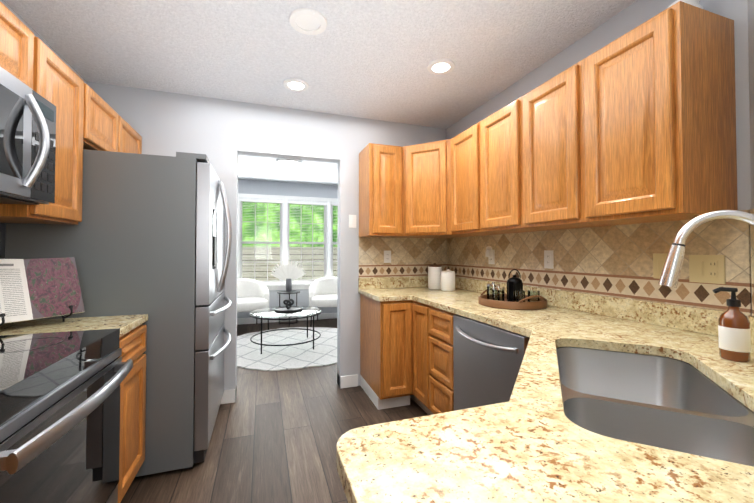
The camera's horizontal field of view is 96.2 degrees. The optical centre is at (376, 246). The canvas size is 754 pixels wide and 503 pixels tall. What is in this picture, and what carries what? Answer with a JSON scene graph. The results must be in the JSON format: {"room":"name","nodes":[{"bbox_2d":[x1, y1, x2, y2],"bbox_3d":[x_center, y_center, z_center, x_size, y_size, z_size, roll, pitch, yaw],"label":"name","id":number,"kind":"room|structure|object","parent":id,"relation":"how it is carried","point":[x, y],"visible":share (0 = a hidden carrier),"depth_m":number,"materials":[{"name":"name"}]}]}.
{"room":"kitchen","nodes":[
{"label":"kitchen","id":0,"kind":"room"},
{"bbox_2d":[0,0,86,258],"bbox_3d":[-1.494,-0.008,0.501,0.100,2.432,4.010,0,-1,-19],"label":"wall","id":1,"kind":"structure","parent":0,"point":[3,234],"depth_m":1.73,"materials":[{"name":"grey paint"}]},
{"bbox_2d":[0,1,39,94],"bbox_3d":[-1.460,-0.719,1.112,0.344,0.285,0.381,0,-1,-19],"label":"upper cabinet","id":2,"kind":"object","parent":1,"relation":"attached to","point":[19,46],"depth_m":1.26,"materials":[{"name":"brown wood"}]},
{"bbox_2d":[0,67,55,204],"bbox_3d":[-1.334,-0.373,0.947,0.480,0.406,0.756,0,-1,-19],"label":"microwave","id":3,"kind":"object","parent":2,"relation":"attached to","point":[27,140],"visible":1,"depth_m":1.18,"materials":[{"name":"silver metal"}]},
{"bbox_2d":[0,40,91,224],"bbox_3d":[-1.584,-0.485,1.475,0.344,0.740,0.393,0,-1,-19],"label":"upper cabinet","id":4,"kind":"object","parent":1,"relation":"attached to","point":[88,117],"depth_m":1.55,"materials":[{"name":"brown wood"}]},
{"bbox_2d":[88,89,123,152],"bbox_3d":[-1.716,-0.696,1.869,0.344,0.305,0.429,0,-1,-19],"label":"upper cabinet","id":5,"kind":"object","parent":1,"relation":"attached to","point":[107,134],"depth_m":1.94,"materials":[{"name":"brown wood"}]},
{"bbox_2d":[124,120,141,153],"bbox_3d":[-1.854,-0.689,2.278,0.344,0.305,0.433,0,-1,-19],"label":"upper cabinet","id":6,"kind":"object","parent":1,"relation":"attached to","point":[132,140],"depth_m":2.33,"materials":[{"name":"brown wood"}]},
{"bbox_2d":[87,82,445,400],"bbox_3d":[-0.678,0.034,2.957,4.500,2.433,0.120,0,-1,-19],"label":"wall","id":7,"kind":"structure","parent":0,"point":[161,123],"depth_m":2.82,"materials":[{"name":"grey paint"}]},
{"bbox_2d":[222,384,236,399],"bbox_3d":[-1.988,1.191,2.556,1.714,0.105,0.036,0,-1,-19],"label":"baseboard","id":8,"kind":"structure","parent":7,"relation":"attached to","point":[228,394],"depth_m":2.69,"materials":[{"name":"white wood"}]},
{"bbox_2d":[337,373,357,384],"bbox_3d":[0.520,1.206,3.404,1.870,0.105,0.036,0,-1,-19],"label":"baseboard","id":9,"kind":"structure","parent":7,"relation":"attached to","point":[347,381],"depth_m":3.01,"materials":[{"name":"white wood"}]},
{"bbox_2d":[349,215,355,227],"bbox_3d":[-0.219,-0.230,3.046,0.070,0.116,0.011,0,-1,-19],"label":"light switch","id":10,"kind":"object","parent":7,"relation":"attached to","point":[352,221],"visible":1,"depth_m":3.04,"materials":[{"name":"white plastic"}]},
{"bbox_2d":[359,237,445,277],"bbox_3d":[0.259,0.139,3.204,0.894,0.489,0.007,0,-1,-19],"label":"backsplash","id":11,"kind":"structure","parent":7,"relation":"attached to","point":[413,257],"depth_m":3.19,"materials":[{"name":"tile"}]},
{"bbox_2d":[384,251,390,262],"bbox_3d":[0.098,0.093,3.142,0.070,0.115,0.008,0,-1,-19],"label":"electrical outlet","id":12,"kind":"object","parent":11,"relation":"attached to","point":[387,256],"visible":1,"depth_m":3.14,"materials":[{"name":"white plastic"}]},
{"bbox_2d":[359,139,482,237],"bbox_3d":[0.361,-0.470,2.923,0.902,0.760,0.622,0,-1,-19],"label":"upper cabinet","id":13,"kind":"object","parent":7,"relation":"attached to","point":[404,191],"visible":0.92,"depth_m":2.79,"materials":[{"name":"brown wood"}]},
{"bbox_2d":[121,318,427,502],"bbox_3d":[-0.519,1.282,2.466,4.900,0.080,7.550,0,-1,-19],"label":"floor","id":14,"kind":"structure","parent":0,"point":[276,436],"depth_m":2.16,"materials":[{"name":"brown wood"}]},
{"bbox_2d":[0,328,132,502],"bbox_3d":[-1.217,0.682,0.969,0.712,1.070,0.756,0,-1,-19],"label":"range","id":15,"kind":"object","parent":14,"relation":"on","point":[59,417],"visible":1,"depth_m":1.03,"materials":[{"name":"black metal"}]},
{"bbox_2d":[5,149,231,476],"bbox_3d":[-1.455,0.359,2.160,0.961,1.755,0.840,0,-1,-19],"label":"refrigerator","id":16,"kind":"object","parent":14,"relation":"on","point":[146,235],"visible":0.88,"depth_m":1.82,"materials":[{"name":"silver metal"}]},
{"bbox_2d":[118,324,146,502],"bbox_3d":[-1.448,0.806,1.496,0.630,0.839,0.387,0,-1,-19],"label":"base cabinet","id":17,"kind":"object","parent":14,"relation":"on","point":[132,344],"visible":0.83,"depth_m":1.59,"materials":[{"name":"brown wood"}]},
{"bbox_2d":[0,314,147,336],"bbox_3d":[-1.447,0.321,1.505,0.633,0.130,0.387,0,-1,-19],"label":"countertop","id":18,"kind":"structure","parent":17,"relation":"on","point":[125,324],"depth_m":1.53,"materials":[{"name":"stone"}]},
{"bbox_2d":[0,257,84,325],"bbox_3d":[-1.516,0.197,1.474,0.324,0.298,0.341,0,-1,-19],"label":"cookbook","id":19,"kind":"object","parent":18,"relation":"on","point":[34,289],"visible":0.96,"depth_m":1.50,"materials":[{"name":"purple paper"}]},
{"bbox_2d":[237,327,336,370],"bbox_3d":[-1.079,1.270,4.431,1.991,0.011,1.973,0,-1,-19],"label":"rug","id":20,"kind":"object","parent":14,"relation":"on","point":[250,356],"visible":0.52,"depth_m":4.14,"materials":[{"name":"white fabric"}]},
{"bbox_2d":[237,279,268,329],"bbox_3d":[-2.041,0.897,5.237,0.714,0.760,0.672,0,-1,-19],"label":"chair","id":21,"kind":"object","parent":20,"relation":"on","point":[252,295],"visible":0.6,"depth_m":5.41,"materials":[{"name":"fabric"}]},
{"bbox_2d":[249,306,321,353],"bbox_3d":[-1.161,1.043,4.339,0.899,0.437,0.899,0,-1,-19],"label":"coffee table","id":22,"kind":"object","parent":20,"relation":"on","point":[268,313],"visible":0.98,"depth_m":4.14,"materials":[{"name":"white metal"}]},
{"bbox_2d":[274,306,302,311],"bbox_3d":[-1.149,0.812,4.399,0.360,0.024,0.360,0,-1,-19],"label":"tray","id":23,"kind":"object","parent":22,"relation":"on","point":[291,309],"visible":0.98,"depth_m":4.37,"materials":[{"name":"white"}]},
{"bbox_2d":[283,299,293,308],"bbox_3d":[-1.149,0.747,4.401,0.136,0.127,0.082,0,-1,-19],"label":"knot sculpture","id":24,"kind":"object","parent":23,"relation":"on","point":[286,302],"visible":1,"depth_m":4.38,"materials":[{"name":"black"}]},
{"bbox_2d":[309,277,336,326],"bbox_3d":[-0.779,0.904,5.663,0.714,0.760,0.672,0,-1,-19],"label":"chair","id":25,"kind":"object","parent":20,"relation":"on","point":[322,292],"visible":0.58,"depth_m":5.70,"materials":[{"name":"fabric"}]},
{"bbox_2d":[277,290,299,326],"bbox_3d":[-1.467,1.021,5.619,0.380,0.549,0.380,0,-1,-19],"label":"side table","id":26,"kind":"object","parent":14,"relation":"on","point":[289,293],"visible":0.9,"depth_m":5.54,"materials":[{"name":"black metal"}]},
{"bbox_2d":[271,260,305,291],"bbox_3d":[-1.474,0.481,5.647,0.572,0.530,0.100,0,-1,-19],"label":"dried plant","id":27,"kind":"object","parent":26,"relation":"on","point":[289,273],"visible":1,"depth_m":5.64,"materials":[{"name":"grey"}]},
{"bbox_2d":[360,294,412,409],"bbox_3d":[0.068,0.832,2.826,0.269,0.834,0.575,0,-1,-19],"label":"base cabinet","id":28,"kind":"object","parent":14,"relation":"on","point":[385,354],"visible":0.9,"depth_m":2.58,"materials":[{"name":"brown wood"}]},
{"bbox_2d":[410,301,425,411],"bbox_3d":[0.612,0.827,2.570,0.638,0.834,0.273,0,-1,-19],"label":"base cabinet","id":29,"kind":"object","parent":14,"relation":"on","point":[418,309],"depth_m":2.49,"materials":[{"name":"brown wood"}]},
{"bbox_2d":[426,305,529,414],"bbox_3d":[0.709,0.822,2.283,0.638,0.834,0.332,0,-1,-19],"label":"base cabinet","id":30,"kind":"object","parent":14,"relation":"on","point":[432,366],"depth_m":2.20,"materials":[{"name":"brown wood"}]},
{"bbox_2d":[453,314,528,410],"bbox_3d":[0.828,0.816,1.839,0.682,0.831,0.580,0,-1,-19],"label":"dishwasher","id":31,"kind":"object","parent":14,"relation":"on","point":[487,359],"visible":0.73,"depth_m":1.75,"materials":[{"name":"silver metal"}]},
{"bbox_3d":[0.448,0.795,0.698,1.010,0.834,1.204,0,-1,-19],"label":"base cabinet","id":32,"kind":"object","parent":14,"relation":"on","visible":0},
{"bbox_2d":[358,278,383,301],"bbox_3d":[0.046,0.346,2.824,0.260,0.135,0.580,0,-1,-19],"label":"countertop","id":33,"kind":"structure","parent":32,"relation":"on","point":[374,289],"depth_m":3.04,"materials":[{"name":"stone"}]},
{"bbox_2d":[336,348,753,502],"bbox_3d":[0.504,0.304,0.376,0.960,0.135,0.540,0,-1,-19],"label":"countertop","id":34,"kind":"structure","parent":32,"relation":"on","point":[529,441],"depth_m":0.54,"materials":[{"name":"stone"}]},
{"bbox_2d":[372,276,753,367],"bbox_3d":[0.767,0.328,1.777,0.856,0.135,3.027,0,-1,-19],"label":"countertop","id":35,"kind":"structure","parent":32,"relation":"on","point":[569,319],"depth_m":1.55,"materials":[{"name":"stone"}]},
{"bbox_2d":[428,263,441,288],"bbox_3d":[0.526,0.265,3.075,0.124,0.234,0.124,0,-1,-19],"label":"canister","id":36,"kind":"object","parent":35,"relation":"on","point":[434,275],"visible":1,"depth_m":3.02,"materials":[{"name":"white ceramic"}]},
{"bbox_2d":[441,269,454,290],"bbox_3d":[0.619,0.286,2.942,0.124,0.187,0.124,0,-1,-19],"label":"canister","id":37,"kind":"object","parent":35,"relation":"on","point":[447,279],"visible":1,"depth_m":2.89,"materials":[{"name":"white ceramic"}]},
{"bbox_2d":[478,288,546,309],"bbox_3d":[0.847,0.323,2.127,0.400,0.085,0.408,0,-1,-19],"label":"wood tray","id":38,"kind":"object","parent":35,"relation":"on","point":[483,300],"visible":0.77,"depth_m":1.96,"materials":[{"name":"brown wood"}]},
{"bbox_2d":[487,282,499,300],"bbox_3d":[0.758,0.290,2.203,0.084,0.125,0.084,0,-1,-19],"label":"glass jar","id":39,"kind":"object","parent":38,"relation":"on","point":[492,284],"visible":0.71,"depth_m":2.19,"materials":[{"name":"clear glass"}]},
{"bbox_2d":[492,285,504,300],"bbox_3d":[0.752,0.293,2.095,0.076,0.115,0.076,0,-1,-19],"label":"glass jar","id":40,"kind":"object","parent":38,"relation":"on","point":[497,288],"visible":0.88,"depth_m":2.08,"materials":[{"name":"clear glass"}]},
{"bbox_2d":[507,269,522,301],"bbox_3d":[0.884,0.248,2.172,0.095,0.208,0.090,0,-1,-19],"label":"lantern","id":41,"kind":"object","parent":38,"relation":"on","point":[514,282],"visible":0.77,"depth_m":2.15,"materials":[{"name":"black metal"}]},
{"bbox_2d":[513,290,524,301],"bbox_3d":[0.856,0.307,2.035,0.066,0.085,0.066,0,-1,-19],"label":"glass tumbler","id":42,"kind":"object","parent":38,"relation":"on","point":[514,296],"visible":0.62,"depth_m":2.03,"materials":[{"name":"clear glass"}]},
{"bbox_2d":[528,290,539,301],"bbox_3d":[0.942,0.307,2.032,0.066,0.085,0.066,0,-1,-19],"label":"glass tumbler","id":43,"kind":"object","parent":38,"relation":"on","point":[537,298],"visible":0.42,"depth_m":2.02,"materials":[{"name":"clear glass"}]},
{"bbox_2d":[556,347,753,466],"bbox_3d":[0.703,0.486,0.895,0.440,0.210,0.830,0,-1,26],"label":"sink","id":44,"kind":"object","parent":35,"relation":"in","point":[668,403],"visible":0.58,"depth_m":0.85,"materials":[{"name":"grey metal"}]},
{"bbox_2d":[658,210,753,287],"bbox_3d":[0.903,0.125,0.853,0.226,0.438,0.227,0,-1,-19],"label":"faucet","id":45,"kind":"object","parent":35,"relation":"on","point":[670,273],"visible":1,"depth_m":0.89,"materials":[{"name":"silver metal"}]},
{"bbox_2d":[712,287,750,361],"bbox_3d":[1.103,0.237,1.047,0.071,0.220,0.071,0,-1,-19],"label":"soap bottle","id":46,"kind":"object","parent":35,"relation":"on","point":[734,334],"visible":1,"depth_m":1.03,"materials":[{"name":"orange glass"}]},
{"bbox_2d":[237,179,337,317],"bbox_3d":[-1.680,0.085,5.921,4.500,2.432,0.100,0,-1,-19],"label":"wall","id":47,"kind":"structure","parent":0,"point":[245,186],"depth_m":5.92,"materials":[{"name":"grey paint"}]},
{"bbox_2d":[237,313,336,324],"bbox_3d":[-1.662,1.248,5.846,4.500,0.105,0.016,0,-1,-19],"label":"baseboard","id":48,"kind":"structure","parent":47,"relation":"attached to","point":[251,320],"depth_m":5.84,"materials":[{"name":"white"}]},
{"bbox_2d":[237,193,337,289],"bbox_3d":[-1.225,-0.067,6.045,2.370,1.640,0.158,0,-1,-19],"label":"window","id":49,"kind":"structure","parent":47,"relation":"in","point":[280,285],"depth_m":5.92,"materials":[{"name":"white"}]},
{"bbox_2d":[240,199,281,282],"bbox_3d":[-1.978,-0.091,5.783,0.681,1.418,0.033,0,-1,-19],"label":"window blind slats","id":50,"kind":"object","parent":49,"relation":"attached to","point":[263,201],"visible":0.9,"depth_m":5.78,"materials":[{"name":"white"}]},
{"bbox_2d":[288,201,326,281],"bbox_3d":[-1.244,-0.087,6.031,0.681,1.418,0.033,0,-1,-19],"label":"window blind slats","id":51,"kind":"object","parent":49,"relation":"attached to","point":[307,203],"visible":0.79,"depth_m":6.01,"materials":[{"name":"white"}]},
{"bbox_2d":[331,203,337,275],"bbox_3d":[-0.510,-0.083,6.279,0.681,1.418,0.033,0,-1,-19],"label":"window blind slats","id":52,"kind":"object","parent":49,"relation":"attached to","point":[334,204],"visible":0.27,"depth_m":6.19,"materials":[{"name":"white"}]},
{"bbox_2d":[4,0,636,184],"bbox_3d":[-0.519,-1.240,2.510,4.900,0.100,7.550,0,-1,-19],"label":"ceiling","id":53,"kind":"structure","parent":0,"point":[369,59],"depth_m":2.04,"materials":[{"name":"white paint"}]},
{"bbox_2d":[276,158,301,167],"bbox_3d":[-1.182,-1.112,4.548,0.340,0.084,0.340,0,-1,-19],"label":"flush-mount ceiling light","id":54,"kind":"object","parent":53,"relation":"attached to","point":[289,163],"visible":0.98,"depth_m":4.46,"materials":[{"name":"white"}]},
{"bbox_2d":[283,78,307,91],"bbox_3d":[-0.594,-1.184,2.479,0.178,0.012,0.178,0,-1,-19],"label":"recessed light","id":55,"kind":"object","parent":53,"relation":"in","point":[296,84],"visible":1,"depth_m":2.47,"materials":[{"name":"white"}]},
{"bbox_2d":[289,8,326,34],"bbox_3d":[-0.366,-1.196,1.802,0.198,0.012,0.198,0,-1,-19],"label":"recessed light","id":56,"kind":"object","parent":53,"relation":"in","point":[307,21],"visible":1,"depth_m":1.79,"materials":[{"name":"white plastic"}]},
{"bbox_2d":[427,59,454,74],"bbox_3d":[0.423,-1.188,2.237,0.178,0.012,0.178,0,-1,-19],"label":"recessed light","id":57,"kind":"object","parent":53,"relation":"in","point":[440,66],"visible":0.96,"depth_m":2.23,"materials":[{"name":"white"}]},
{"bbox_2d":[446,0,751,306],"bbox_3d":[1.091,0.024,2.324,0.100,2.432,2.212,0,-1,-19],"label":"wall","id":58,"kind":"structure","parent":0,"point":[627,19],"depth_m":1.63,"materials":[{"name":"grey paint"}]},
{"bbox_2d":[450,125,508,234],"bbox_3d":[0.789,-0.477,2.534,0.340,0.760,0.387,0,-1,-19],"label":"upper cabinet","id":59,"kind":"object","parent":58,"relation":"attached to","point":[461,145],"depth_m":2.49,"materials":[{"name":"brown wood"}]},
{"bbox_2d":[474,101,529,232],"bbox_3d":[0.913,-0.483,2.167,0.340,0.760,0.388,0,-1,-19],"label":"upper cabinet","id":60,"kind":"object","parent":58,"relation":"attached to","point":[495,207],"depth_m":2.14,"materials":[{"name":"brown wood"}]},
{"bbox_2d":[514,65,612,231],"bbox_3d":[1.037,-0.489,1.800,0.340,0.760,0.387,0,-1,-19],"label":"upper cabinet","id":61,"kind":"object","parent":58,"relation":"attached to","point":[543,116],"depth_m":1.76,"materials":[{"name":"brown wood"}]},
{"bbox_2d":[446,210,751,316],"bbox_3d":[1.040,0.124,2.303,0.007,0.489,2.199,0,-1,-19],"label":"backsplash","id":62,"kind":"structure","parent":58,"relation":"attached to","point":[614,261],"depth_m":1.74,"materials":[{"name":"tile"}]},
{"bbox_2d":[488,250,494,263],"bbox_3d":[0.906,0.081,2.679,0.008,0.115,0.070,0,-1,-19],"label":"electrical outlet","id":63,"kind":"object","parent":62,"relation":"attached to","point":[491,260],"visible":0.71,"depth_m":2.66,"materials":[{"name":"white plastic"}]},
{"bbox_2d":[485,246,492,256],"bbox_3d":[0.886,0.038,2.672,0.047,0.084,0.050,0,-1,-19],"label":"plug-in air freshener","id":64,"kind":"object","parent":63,"relation":"attached to","point":[488,252],"visible":1,"depth_m":2.65,"materials":[{"name":"white plastic"}]},
{"bbox_2d":[544,250,553,268],"bbox_3d":[1.087,0.081,2.142,0.008,0.115,0.070,0,-1,-19],"label":"electrical outlet","id":65,"kind":"object","parent":62,"relation":"attached to","point":[548,259],"visible":1,"depth_m":2.14,"materials":[{"name":"white plastic"}]},
{"bbox_2d":[653,253,666,278],"bbox_3d":[1.291,0.088,1.534,0.011,0.115,0.070,0,-1,-19],"label":"light switch","id":66,"kind":"object","parent":62,"relation":"attached to","point":[659,259],"visible":0.67,"depth_m":1.55,"materials":[{"name":"beige plastic"}]},
{"bbox_2d":[689,255,725,283],"bbox_3d":[1.343,0.091,1.380,0.011,0.115,0.116,0,-1,-19],"label":"electrical outlet","id":67,"kind":"object","parent":62,"relation":"attached to","point":[706,268],"visible":1,"depth_m":1.38,"materials":[{"name":"beige plastic"}]},
{"bbox_2d":[574,1,737,224],"bbox_3d":[1.161,-0.496,1.433,0.340,0.760,0.388,0,-1,-19],"label":"upper cabinet","id":68,"kind":"object","parent":58,"relation":"attached to","point":[637,125],"depth_m":1.29,"materials":[{"name":"brown wood"}]},
{"bbox_2d":[747,0,753,208],"bbox_3d":[1.179,-0.004,0.704,0.100,2.432,1.273,0,-1,26],"label":"wall","id":69,"kind":"structure","parent":0,"point":[750,4],"depth_m":1.26,"materials":[{"name":"grey paint"}]},
{"bbox_2d":[750,209,753,315],"bbox_3d":[1.135,0.097,0.737,0.007,0.489,1.146,0,-1,26],"label":"backsplash","id":70,"kind":"structure","parent":69,"relation":"attached to","point":[752,251],"depth_m":1.24,"materials":[{"name":"tile"}]},
{"bbox_3d":[-1.785,1.891,8.231,20.000,0.100,4.300,0,-1,-19],"label":"lawn","id":71,"kind":"structure","parent":0,"visible":0},
{"bbox_2d":[242,246,336,280],"bbox_3d":[-1.969,0.925,8.792,20.000,1.850,0.050,0,-1,-19],"label":"fence","id":72,"kind":"object","parent":71,"relation":"on","point":[275,250],"depth_m":8.59,"materials":[{"name":"beige wood"}]},
{"bbox_2d":[242,202,337,246],"bbox_3d":[-2.458,-1.624,10.280,20.000,8.000,0.100,0,-1,-19],"label":"foliage","id":73,"kind":"object","parent":71,"relation":"on","point":[299,217],"depth_m":10.16,"materials":[{"name":"green plant"}]}
]}

